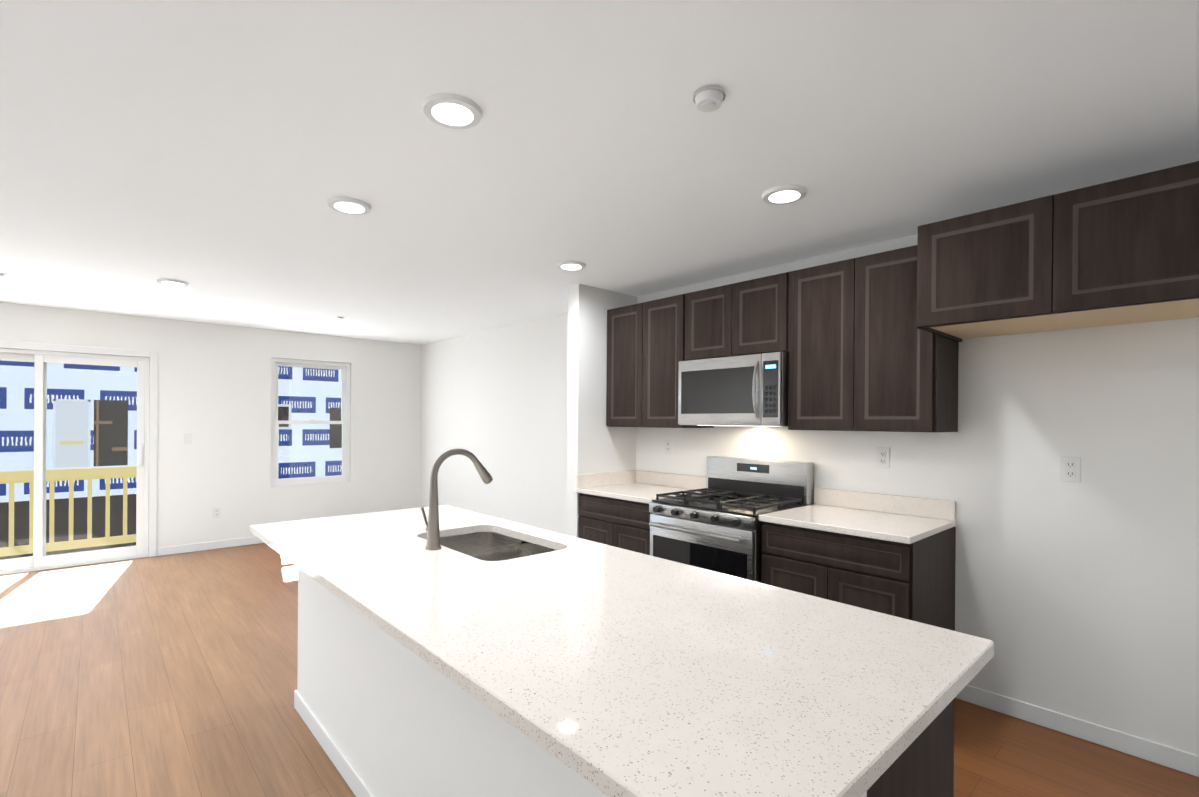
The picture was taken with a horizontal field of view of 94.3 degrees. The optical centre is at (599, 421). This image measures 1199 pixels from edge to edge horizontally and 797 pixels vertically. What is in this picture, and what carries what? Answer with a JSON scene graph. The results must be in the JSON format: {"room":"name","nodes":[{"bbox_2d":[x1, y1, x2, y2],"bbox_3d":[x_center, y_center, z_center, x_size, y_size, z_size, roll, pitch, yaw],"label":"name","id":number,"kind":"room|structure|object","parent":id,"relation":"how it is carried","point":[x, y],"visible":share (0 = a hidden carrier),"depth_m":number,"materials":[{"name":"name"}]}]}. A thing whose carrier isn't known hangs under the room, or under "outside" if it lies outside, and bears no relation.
{"room":"kitchen","nodes":[
{"label":"kitchen","id":0,"kind":"room"},
{"bbox_2d":[0,466,136,556],"bbox_3d":[-5.978,1.149,5.487,3.390,1.233,1.298,0,0,-42],"label":"railing","id":1,"kind":"object","parent":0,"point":[51,545],"depth_m":6.26,"materials":[{"name":"yellow wood"}]},
{"bbox_2d":[0,302,421,556],"bbox_3d":[-4.695,0.154,5.650,5.960,2.440,0.150,0,0,-42],"label":"wall","id":2,"kind":"structure","parent":0,"point":[214,389],"depth_m":6.17,"materials":[{"name":"white paint"}]},
{"bbox_2d":[0,348,148,574],"bbox_3d":[-5.197,0.357,5.167,1.566,2.028,0.142,0,0,-42],"label":"slider","id":3,"kind":"object","parent":2,"relation":"in","point":[40,559],"visible":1,"depth_m":5.29,"materials":[{"name":"white plastic"}]},
{"bbox_2d":[0,340,157,556],"bbox_3d":[-5.155,0.324,5.121,1.700,2.095,0.016,0,0,-42],"label":"door frame","id":4,"kind":"structure","parent":2,"relation":"attached to","point":[153,405],"depth_m":5.65,"materials":[{"name":"white wood"}]},
{"bbox_2d":[184,433,191,443],"bbox_3d":[-4.337,0.176,5.865,0.070,0.114,0.012,0,0,-42],"label":"light switch","id":5,"kind":"object","parent":2,"relation":"attached to","point":[187,438],"visible":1,"depth_m":5.86,"materials":[{"name":"white plastic"}]},
{"bbox_2d":[157,536,263,555],"bbox_3d":[-3.494,1.338,6.640,2.800,0.085,0.012,0,0,-42],"label":"baseboard","id":6,"kind":"structure","parent":2,"relation":"attached to","point":[202,546],"depth_m":5.98,"materials":[{"name":"white wood"}]},
{"bbox_2d":[213,507,220,517],"bbox_3d":[-4.154,0.987,6.040,0.070,0.114,0.008,0,0,-42],"label":"outlet","id":7,"kind":"object","parent":2,"relation":"attached to","point":[217,512],"visible":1,"depth_m":6.04,"materials":[{"name":"white plastic"}]},
{"bbox_2d":[271,358,349,486],"bbox_3d":[-3.499,0.006,6.743,0.876,1.486,0.109,0,0,-42],"label":"double-hung window","id":8,"kind":"structure","parent":2,"relation":"in","point":[344,368],"depth_m":6.71,"materials":[{"name":"white plastic"}]},
{"bbox_2d":[0,543,1198,796],"bbox_3d":[-1.084,1.430,1.665,6.260,0.050,10.920,0,0,-42],"label":"floor","id":9,"kind":"structure","parent":0,"point":[168,675],"depth_m":2.74,"materials":[{"name":"brown wood"}]},
{"bbox_2d":[261,540,953,796],"bbox_3d":[-0.372,0.970,1.964,0.914,0.880,2.644,0,0,-42],"label":"kitchen island","id":10,"kind":"object","parent":9,"relation":"on","point":[391,726],"depth_m":1.77,"materials":[{"name":"white paint"}]},
{"bbox_2d":[250,508,993,796],"bbox_3d":[-0.367,0.512,1.951,1.000,0.032,2.710,0,0,-42],"label":"island countertop","id":11,"kind":"structure","parent":10,"relation":"on","point":[643,675],"depth_m":1.19,"materials":[{"name":"white stone"}]},
{"bbox_2d":[418,448,492,551],"bbox_3d":[-0.571,0.300,2.254,0.290,0.388,0.095,0,0,-42],"label":"faucet","id":12,"kind":"object","parent":11,"relation":"on","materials":[{"name":"grey metal"}]},
{"bbox_2d":[442,528,557,563],"bbox_3d":[-0.461,0.622,2.319,0.445,0.214,0.710,0,0,-42],"label":"sink","id":13,"kind":"object","parent":11,"relation":"in","point":[489,544],"depth_m":2.54,"materials":[{"name":"grey metal"}]},
{"bbox_2d":[578,494,651,554],"bbox_3d":[0.325,0.971,4.079,0.629,0.880,0.769,0,0,-42],"label":"base cabinet","id":14,"kind":"object","parent":9,"relation":"on","point":[608,521],"depth_m":3.85,"materials":[{"name":"black wood"}]},
{"bbox_2d":[576,482,704,505],"bbox_3d":[0.322,0.513,4.073,0.645,0.032,0.769,0,0,-42],"label":"countertop","id":15,"kind":"structure","parent":14,"relation":"on","point":[627,491],"depth_m":4.02,"materials":[{"name":"white stone"}]},
{"bbox_2d":[649,456,813,582],"bbox_3d":[0.799,0.830,3.471,0.736,1.170,0.754,0,0,-42],"label":"range","id":16,"kind":"object","parent":9,"relation":"on","point":[716,525],"visible":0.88,"depth_m":3.37,"materials":[{"name":"silver metal"}]},
{"bbox_2d":[761,522,955,630],"bbox_3d":[1.353,0.980,2.946,0.629,0.880,0.755,0,0,-42],"label":"base cabinet","id":17,"kind":"object","parent":9,"relation":"on","point":[893,555],"depth_m":2.68,"materials":[{"name":"black wood"}]},
{"bbox_2d":[759,502,955,545],"bbox_3d":[1.350,0.522,2.940,0.645,0.032,0.755,0,0,-42],"label":"countertop","id":18,"kind":"structure","parent":17,"relation":"on","point":[904,529],"depth_m":2.82,"materials":[{"name":"white stone"}]},
{"bbox_2d":[0,0,1198,344],"bbox_3d":[-1.067,-1.060,1.661,6.260,0.050,10.920,0,0,-42],"label":"ceiling","id":19,"kind":"structure","parent":0,"point":[216,154],"depth_m":2.02,"materials":[{"name":"white paint"}]},
{"bbox_2d":[157,278,188,286],"bbox_3d":[-3.204,-1.045,4.178,0.192,0.017,0.192,0,0,-42],"label":"recessed light","id":20,"kind":"object","parent":19,"relation":"in","point":[173,282],"visible":1,"depth_m":4.14,"materials":[{"name":"white plastic"}]},
{"bbox_2d":[327,197,370,214],"bbox_3d":[-1.193,-1.028,2.655,0.192,0.017,0.192,0,0,-42],"label":"recessed light","id":21,"kind":"object","parent":19,"relation":"in","point":[349,205],"visible":1,"depth_m":2.63,"materials":[{"name":"white plastic"}]},
{"bbox_2d":[422,93,481,128],"bbox_3d":[-0.485,-1.022,1.838,0.192,0.017,0.192,0,0,-42],"label":"recessed light","id":22,"kind":"object","parent":19,"relation":"in","point":[451,110],"visible":0.96,"depth_m":1.82,"materials":[{"name":"white plastic"}]},
{"bbox_2d":[557,261,585,270],"bbox_3d":[-0.185,-1.023,3.650,0.192,0.017,0.192,0,0,-42],"label":"recessed light","id":23,"kind":"object","parent":19,"relation":"in","point":[571,265],"visible":1,"depth_m":3.61,"materials":[{"name":"white plastic"}]},
{"bbox_2d":[693,85,725,111],"bbox_3d":[0.343,-1.006,1.740,0.100,0.038,0.100,0,0,-42],"label":"smoke detector","id":24,"kind":"object","parent":19,"relation":"attached to","point":[708,98],"visible":1,"depth_m":1.71,"materials":[{"name":"white plastic"}]},
{"bbox_2d":[762,184,806,204],"bbox_3d":[0.828,-1.014,2.490,0.192,0.017,0.192,0,0,-42],"label":"recessed light","id":25,"kind":"object","parent":19,"relation":"in","point":[785,194],"visible":0.96,"depth_m":2.46,"materials":[{"name":"white plastic"}]},
{"bbox_2d":[566,284,636,536],"bbox_3d":[0.027,0.189,4.413,0.630,2.440,0.130,0,0,-42],"label":"wall","id":26,"kind":"structure","parent":0,"point":[595,444],"depth_m":4.24,"materials":[{"name":"white paint"}]},
{"bbox_2d":[576,470,635,489],"bbox_3d":[0.065,0.445,4.345,0.620,0.100,0.020,0,0,-42],"label":"backsplash","id":27,"kind":"structure","parent":26,"relation":"attached to","point":[608,478],"depth_m":4.32,"materials":[{"name":"beige stone"}]},
{"bbox_2d":[421,234,1198,754],"bbox_3d":[1.186,0.198,3.716,0.150,2.440,10.920,0,0,-42],"label":"wall","id":28,"kind":"structure","parent":0,"point":[1079,600],"depth_m":2.65,"materials":[{"name":"white paint"}]},
{"bbox_2d":[606,304,637,426],"bbox_3d":[0.309,-0.418,4.313,0.349,0.914,0.387,0,0,-42],"label":"upper cabinet","id":29,"kind":"object","parent":28,"relation":"attached to","point":[622,322],"depth_m":4.21,"materials":[{"name":"brown wood"}]},
{"bbox_2d":[665,439,671,453],"bbox_3d":[0.536,0.192,4.314,0.008,0.114,0.070,0,0,-42],"label":"electrical outlet","id":30,"kind":"object","parent":28,"relation":"attached to","point":[668,446],"visible":1,"depth_m":4.31,"materials":[{"name":"white plastic"}]},
{"bbox_2d":[638,294,713,427],"bbox_3d":[0.569,-0.416,4.027,0.349,0.914,0.386,0,0,-42],"label":"upper cabinet","id":31,"kind":"object","parent":28,"relation":"attached to","point":[659,320],"depth_m":3.93,"materials":[{"name":"brown wood"}]},
{"bbox_2d":[682,284,729,360],"bbox_3d":[0.829,-0.640,3.742,0.349,0.461,0.379,0,0,-42],"label":"upper cabinet","id":32,"kind":"object","parent":28,"relation":"attached to","point":[705,313],"depth_m":3.64,"materials":[{"name":"brown wood"}]},
{"bbox_2d":[726,272,785,356],"bbox_3d":[1.084,-0.638,3.461,0.349,0.461,0.379,0,0,-42],"label":"upper cabinet","id":33,"kind":"object","parent":28,"relation":"attached to","point":[755,304],"depth_m":3.36,"materials":[{"name":"brown wood"}]},
{"bbox_2d":[678,351,788,425],"bbox_3d":[0.911,-0.190,3.564,0.460,0.431,0.752,0,0,-42],"label":"over-the-range microwave","id":34,"kind":"object","parent":33,"relation":"attached to","point":[747,390],"visible":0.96,"depth_m":3.38,"materials":[{"name":"silver metal"}]},
{"bbox_2d":[636,470,955,521],"bbox_3d":[1.066,0.453,3.719,0.020,0.100,2.292,0,0,-42],"label":"backsplash","id":35,"kind":"structure","parent":28,"relation":"attached to","point":[891,504],"depth_m":3.21,"materials":[{"name":"beige stone"}]},
{"bbox_2d":[782,259,849,430],"bbox_3d":[1.338,-0.410,3.179,0.349,0.914,0.379,0,0,-42],"label":"upper cabinet","id":36,"kind":"object","parent":28,"relation":"attached to","point":[816,307],"depth_m":3.07,"materials":[{"name":"brown wood"}]},
{"bbox_2d":[876,447,889,467],"bbox_3d":[1.601,0.201,3.141,0.008,0.114,0.070,0,0,-42],"label":"electrical outlet","id":37,"kind":"object","parent":28,"relation":"attached to","point":[883,457],"visible":1,"depth_m":3.14,"materials":[{"name":"white plastic"}]},
{"bbox_2d":[850,246,961,431],"bbox_3d":[1.595,-0.407,2.896,0.349,0.914,0.385,0,0,-42],"label":"upper cabinet","id":38,"kind":"object","parent":28,"relation":"attached to","point":[869,342],"depth_m":2.79,"materials":[{"name":"brown wood"}]},
{"bbox_2d":[910,196,1069,340],"bbox_3d":[1.782,-0.646,2.483,0.629,0.433,0.472,0,0,-42],"label":"upper cabinet","id":39,"kind":"object","parent":28,"relation":"attached to","point":[983,273],"depth_m":2.29,"materials":[{"name":"brown wood"}]},
{"bbox_2d":[1061,456,1080,481],"bbox_3d":[2.149,0.216,2.538,0.008,0.114,0.070,0,0,-42],"label":"outlet","id":40,"kind":"object","parent":28,"relation":"attached to","point":[1070,469],"visible":1,"depth_m":2.53,"materials":[{"name":"white plastic"}]},
{"bbox_2d":[955,685,1198,776],"bbox_3d":[2.155,1.384,2.518,0.015,0.085,0.950,0,0,-42],"label":"baseboard","id":41,"kind":"structure","parent":28,"relation":"attached to","point":[1155,752],"depth_m":2.48,"materials":[{"name":"white wood"}]},
{"bbox_2d":[1046,161,1198,328],"bbox_3d":[2.100,-0.643,2.133,0.629,0.433,0.473,0,0,-42],"label":"upper cabinet","id":42,"kind":"object","parent":28,"relation":"attached to","point":[1125,250],"depth_m":1.97,"materials":[{"name":"brown wood"}]},
{"bbox_3d":[-23.216,4.267,25.457,80.000,0.100,50.830,0,0,-42],"label":"ground","id":43,"kind":"structure","parent":0,"visible":0},
{"bbox_2d":[0,361,341,559],"bbox_3d":[-14.601,-0.216,20.460,34.000,15.000,0.360,0,0,-42],"label":"neighbouring house","id":44,"kind":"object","parent":43,"relation":"on","point":[94,419],"depth_m":18.40,"materials":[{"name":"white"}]}
]}

